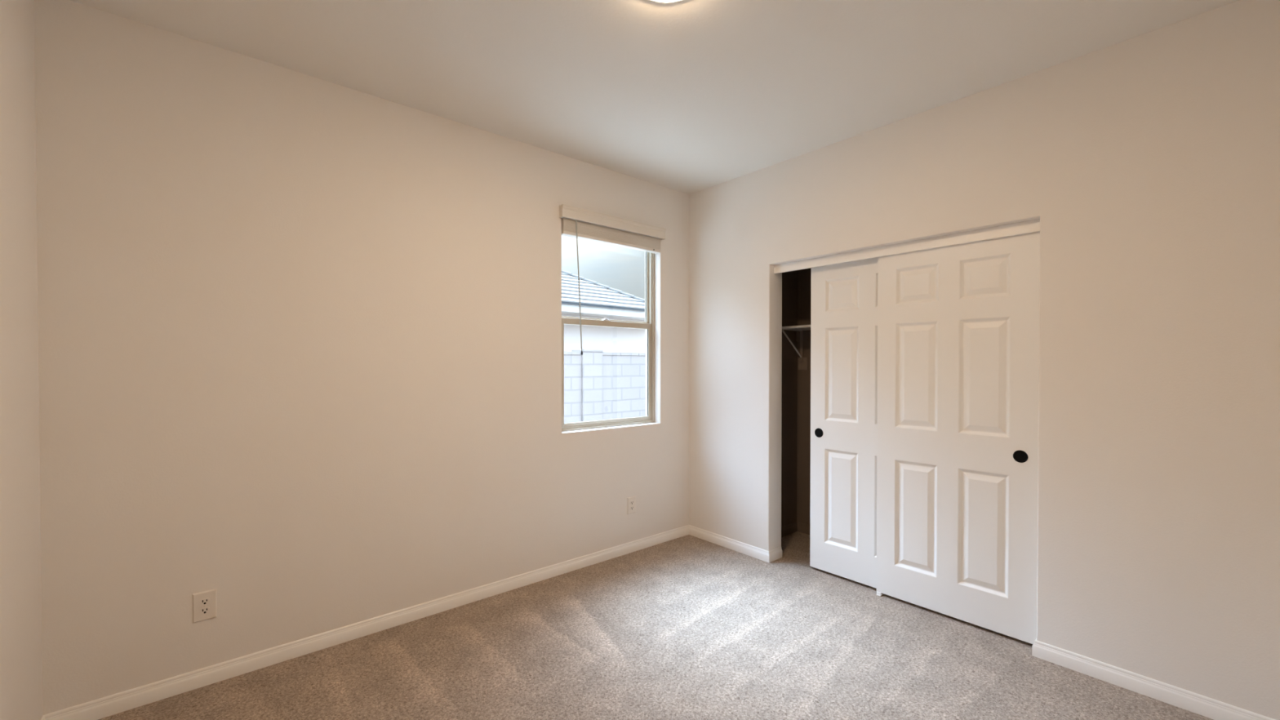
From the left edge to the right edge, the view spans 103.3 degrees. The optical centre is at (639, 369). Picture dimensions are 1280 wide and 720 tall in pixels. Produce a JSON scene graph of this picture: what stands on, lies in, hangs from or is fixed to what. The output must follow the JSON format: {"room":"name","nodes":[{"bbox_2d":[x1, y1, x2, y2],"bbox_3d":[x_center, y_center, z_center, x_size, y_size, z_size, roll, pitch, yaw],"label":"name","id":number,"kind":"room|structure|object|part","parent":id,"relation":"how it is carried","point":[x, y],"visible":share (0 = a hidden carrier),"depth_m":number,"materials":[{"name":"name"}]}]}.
{"room":"empty bedroom","nodes":[
{"label":"empty bedroom","id":0,"kind":"room"},
{"bbox_2d":[0,0,43,719],"bbox_3d":[-1.197,-0.004,0.560,0.150,2.740,3.290,-1,1,-41],"label":"wall","id":1,"kind":"structure","parent":0,"point":[20,574],"depth_m":1.66,"materials":[{"name":"white paint"}]},
{"bbox_2d":[34,0,688,715],"bbox_3d":[-0.728,-0.033,3.225,4.328,2.740,0.150,-1,1,-41],"label":"wall","id":2,"kind":"structure","parent":0,"point":[300,335],"depth_m":2.35,"materials":[{"name":"white paint"}]},
{"bbox_2d":[192,588,217,622],"bbox_3d":[-1.860,1.008,2.163,0.079,0.123,0.009,-1,1,-41],"label":"wall outlet","id":3,"kind":"object","parent":2,"relation":"attached to","point":[204,603],"visible":1,"depth_m":2.16,"materials":[{"name":"white plastic"}]},
{"bbox_2d":[199,606,209,614],"bbox_3d":[-1.858,1.028,2.161,0.034,0.027,0.003,-1,1,-41],"label":"receptacle","id":4,"kind":"object","parent":3,"relation":"attached to","point":[202,610],"depth_m":2.16,"materials":[{"name":"white plastic"}]},
{"bbox_2d":[199,597,209,605],"bbox_3d":[-1.858,0.989,2.161,0.034,0.027,0.003,-1,1,-41],"label":"receptacle","id":5,"kind":"object","parent":3,"relation":"attached to","point":[202,601],"depth_m":2.16,"materials":[{"name":"white plastic"}]},
{"bbox_2d":[44,524,688,719],"bbox_3d":[-0.903,1.303,2.982,3.428,0.074,0.013,-1,1,-41],"label":"baseboard","id":6,"kind":"structure","parent":2,"relation":"attached to","point":[120,702],"depth_m":2.44,"materials":[{"name":"white wood"}]},
{"bbox_2d":[561,251,654,431],"bbox_3d":[-0.244,-0.321,3.674,0.876,1.461,0.079,-1,1,-41],"label":"window","id":7,"kind":"structure","parent":2,"relation":"in","point":[649,323],"depth_m":3.86,"materials":[{"name":"beige plastic"}]},
{"bbox_3d":[-0.252,-0.678,3.684,0.812,0.664,0.031,-1,1,-41],"label":"sash","id":8,"kind":"part","parent":7,"relation":"part of","materials":[{"name":"beige plastic"}]},
{"bbox_3d":[-0.234,0.014,3.669,0.812,0.738,0.026,-1,1,-41],"label":"sash","id":9,"kind":"part","parent":7,"relation":"part of","materials":[{"name":"glass"}]},
{"bbox_2d":[559,204,666,355],"bbox_3d":[-0.178,-0.587,3.589,0.912,0.968,0.091,-1,1,-41],"label":"window blind","id":10,"kind":"object","parent":7,"relation":"attached to","point":[577,223],"visible":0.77,"depth_m":3.52,"materials":[{"name":"beige plastic"}]},
{"bbox_3d":[-0.186,-0.903,3.599,0.866,0.022,0.052,-1,1,-41],"label":"rail","id":11,"kind":"part","parent":10,"relation":"part of","materials":[{"name":"beige plastic"}]},
{"bbox_2d":[626,495,635,514],"bbox_3d":[-0.060,0.990,3.703,0.079,0.123,0.009,-1,1,-41],"label":"wall outlet","id":12,"kind":"object","parent":2,"relation":"attached to","point":[631,501],"visible":1,"depth_m":3.70,"materials":[{"name":"white plastic"}]},
{"bbox_2d":[70,0,1239,194],"bbox_3d":[0.418,-1.465,2.025,4.528,0.150,3.440,-1,1,-41],"label":"ceiling","id":13,"kind":"structure","parent":0,"point":[686,96],"depth_m":2.26,"materials":[{"name":"white paint"}]},
{"bbox_2d":[648,0,683,3],"bbox_3d":[0.098,-1.373,1.777,0.268,0.026,0.268,-1,1,-41],"label":"recessed light","id":14,"kind":"object","parent":13,"relation":"in","point":[654,1],"visible":1,"depth_m":1.89,"materials":[{"name":"white glass"}]},
{"bbox_2d":[654,0,677,1],"bbox_3d":[0.098,-1.372,1.777,0.237,0.024,0.237,-1,1,-41],"label":"diffuser","id":15,"kind":"object","parent":14,"relation":"attached to","point":[655,0],"depth_m":1.88,"materials":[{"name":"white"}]},
{"bbox_2d":[97,531,1213,719],"bbox_3d":[0.418,1.410,2.056,4.528,0.120,3.440,-1,1,-41],"label":"floor","id":16,"kind":"structure","parent":0,"point":[688,627],"depth_m":2.32,"materials":[{"name":"carpet"}]},
{"bbox_2d":[875,591,884,596],"bbox_3d":[1.449,1.329,3.030,0.092,0.020,0.026,-1,1,-41],"label":"guide","id":17,"kind":"object","parent":16,"relation":"on","point":[878,593],"visible":0.56,"depth_m":3.00,"materials":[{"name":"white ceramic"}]},
{"bbox_2d":[781,270,797,527],"bbox_3d":[1.034,-0.041,4.022,0.585,2.740,0.120,-1,1,-41],"label":"wall","id":18,"kind":"structure","parent":0,"point":[789,279],"depth_m":4.09,"materials":[{"name":"brown paint"}]},
{"bbox_2d":[782,328,807,369],"bbox_3d":[1.215,-0.160,4.031,0.294,0.318,0.080,-1,1,-41],"label":"shelf bracket","id":19,"kind":"object","parent":18,"relation":"attached to","point":[802,362],"visible":0.93,"depth_m":4.11,"materials":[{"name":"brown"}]},
{"bbox_2d":[782,324,810,342],"bbox_3d":[1.837,-0.277,3.295,0.304,0.106,2.023,-1,1,-41],"label":"closet shelf","id":20,"kind":"object","parent":19,"relation":"on","point":[806,328],"visible":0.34,"depth_m":4.06,"materials":[{"name":"white wood"}]},
{"bbox_3d":[1.326,-0.052,4.127,0.004,0.100,0.080,-1,1,-41],"label":"plate","id":21,"kind":"part","parent":19,"relation":"part of","materials":[{"name":"brown"}]},
{"bbox_2d":[796,267,811,524],"bbox_3d":[1.868,-0.037,3.589,0.120,2.740,2.669,-1,1,-41],"label":"wall","id":22,"kind":"structure","parent":0,"point":[803,419],"depth_m":4.12,"materials":[{"name":"brown paint"}]},
{"bbox_2d":[688,0,1279,719],"bbox_3d":[1.522,-0.029,2.886,0.150,2.740,3.290,-1,1,-41],"label":"wall","id":23,"kind":"structure","parent":0,"point":[1148,164],"depth_m":2.17,"materials":[{"name":"white paint"}]},
{"bbox_2d":[809,257,878,588],"bbox_3d":[1.407,0.314,3.105,0.038,2.012,0.776,-1,1,-41],"label":"door","id":24,"kind":"structure","parent":23,"relation":"in","point":[844,295],"depth_m":3.21,"materials":[{"name":"white wood"}]},
{"bbox_3d":[1.181,0.415,3.342,0.003,0.061,0.061,-1,1,-41],"label":"finger pull","id":25,"kind":"part","parent":24,"relation":"part of","materials":[{"name":"black metal"}]},
{"bbox_3d":[1.286,0.824,3.235,0.013,0.618,0.226,-1,1,-41],"label":"panel","id":26,"kind":"part","parent":24,"relation":"part of","materials":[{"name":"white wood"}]},
{"bbox_3d":[1.286,0.029,3.226,0.013,0.603,0.226,-1,1,-41],"label":"panel","id":27,"kind":"part","parent":24,"relation":"part of","materials":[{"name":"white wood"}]},
{"bbox_3d":[1.286,-0.482,3.221,0.013,0.210,0.226,-1,1,-41],"label":"panel","id":28,"kind":"part","parent":24,"relation":"part of","materials":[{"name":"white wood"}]},
{"bbox_3d":[1.498,0.827,2.987,0.013,0.618,0.226,-1,1,-41],"label":"panel","id":29,"kind":"part","parent":24,"relation":"part of","materials":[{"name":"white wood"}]},
{"bbox_3d":[1.498,0.031,2.979,0.013,0.603,0.226,-1,1,-41],"label":"panel","id":30,"kind":"part","parent":24,"relation":"part of","materials":[{"name":"white wood"}]},
{"bbox_3d":[1.498,-0.479,2.973,0.013,0.210,0.226,-1,1,-41],"label":"panel","id":31,"kind":"part","parent":24,"relation":"part of","materials":[{"name":"white wood"}]},
{"bbox_2d":[773,218,1039,273],"bbox_3d":[1.424,-0.695,2.967,0.016,0.058,1.492,-1,1,-41],"label":"trim","id":32,"kind":"structure","parent":23,"relation":"attached to","point":[1030,226],"depth_m":2.81,"materials":[{"name":"white wood"}]},
{"bbox_2d":[876,231,1039,644],"bbox_3d":[1.676,0.319,2.727,0.038,2.012,0.776,-1,1,-41],"label":"door","id":33,"kind":"structure","parent":23,"relation":"in","point":[958,325],"depth_m":2.68,"materials":[{"name":"white wood"}]},
{"bbox_3d":[1.556,0.828,2.857,0.013,0.618,0.226,-1,1,-41],"label":"panel","id":34,"kind":"part","parent":33,"relation":"part of","materials":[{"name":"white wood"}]},
{"bbox_3d":[1.556,0.033,2.849,0.013,0.603,0.226,-1,1,-41],"label":"panel","id":35,"kind":"part","parent":33,"relation":"part of","materials":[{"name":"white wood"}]},
{"bbox_3d":[1.556,-0.478,2.844,0.013,0.210,0.226,-1,1,-41],"label":"panel","id":36,"kind":"part","parent":33,"relation":"part of","materials":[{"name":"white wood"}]},
{"bbox_3d":[1.768,0.831,2.610,0.013,0.618,0.226,-1,1,-41],"label":"panel","id":37,"kind":"part","parent":33,"relation":"part of","materials":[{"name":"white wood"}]},
{"bbox_3d":[1.768,0.035,2.601,0.013,0.603,0.226,-1,1,-41],"label":"panel","id":38,"kind":"part","parent":33,"relation":"part of","materials":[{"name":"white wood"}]},
{"bbox_3d":[1.768,-0.475,2.596,0.013,0.210,0.226,-1,1,-41],"label":"panel","id":39,"kind":"part","parent":33,"relation":"part of","materials":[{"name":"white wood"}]},
{"bbox_3d":[1.865,0.424,2.481,0.003,0.061,0.061,-1,1,-41],"label":"finger pull","id":40,"kind":"part","parent":33,"relation":"part of","materials":[{"name":"black metal"}]},
{"bbox_2d":[688,521,1275,719],"bbox_3d":[1.690,1.301,3.143,0.748,0.074,3.140,-1,1,-41],"label":"baseboard","id":41,"kind":"structure","parent":23,"relation":"attached to","point":[1200,704],"depth_m":2.18,"materials":[{"name":"white wood"}]},
{"label":"outside","id":42,"kind":"structure","parent":0,"visible":0},
{"bbox_3d":[-11.560,1.364,33.462,100.000,0.200,59.840,-1,1,-41],"label":"ground","id":43,"kind":"structure","parent":42,"visible":0},
{"bbox_2d":[561,270,645,352],"bbox_3d":[-7.116,-1.120,11.151,12.083,5.245,10.083,-1,1,-41],"label":"neighbor house","id":44,"kind":"structure","parent":43,"relation":"on","point":[597,300],"depth_m":10.59,"materials":[{"name":"beige paint"}]},
{"bbox_2d":[564,349,645,422],"bbox_3d":[-0.642,0.596,8.496,24.146,1.869,0.322,-1,1,-41],"label":"wall","id":45,"kind":"structure","parent":43,"relation":"on","point":[599,384],"depth_m":8.31,"materials":[{"name":"concrete"}]}
]}

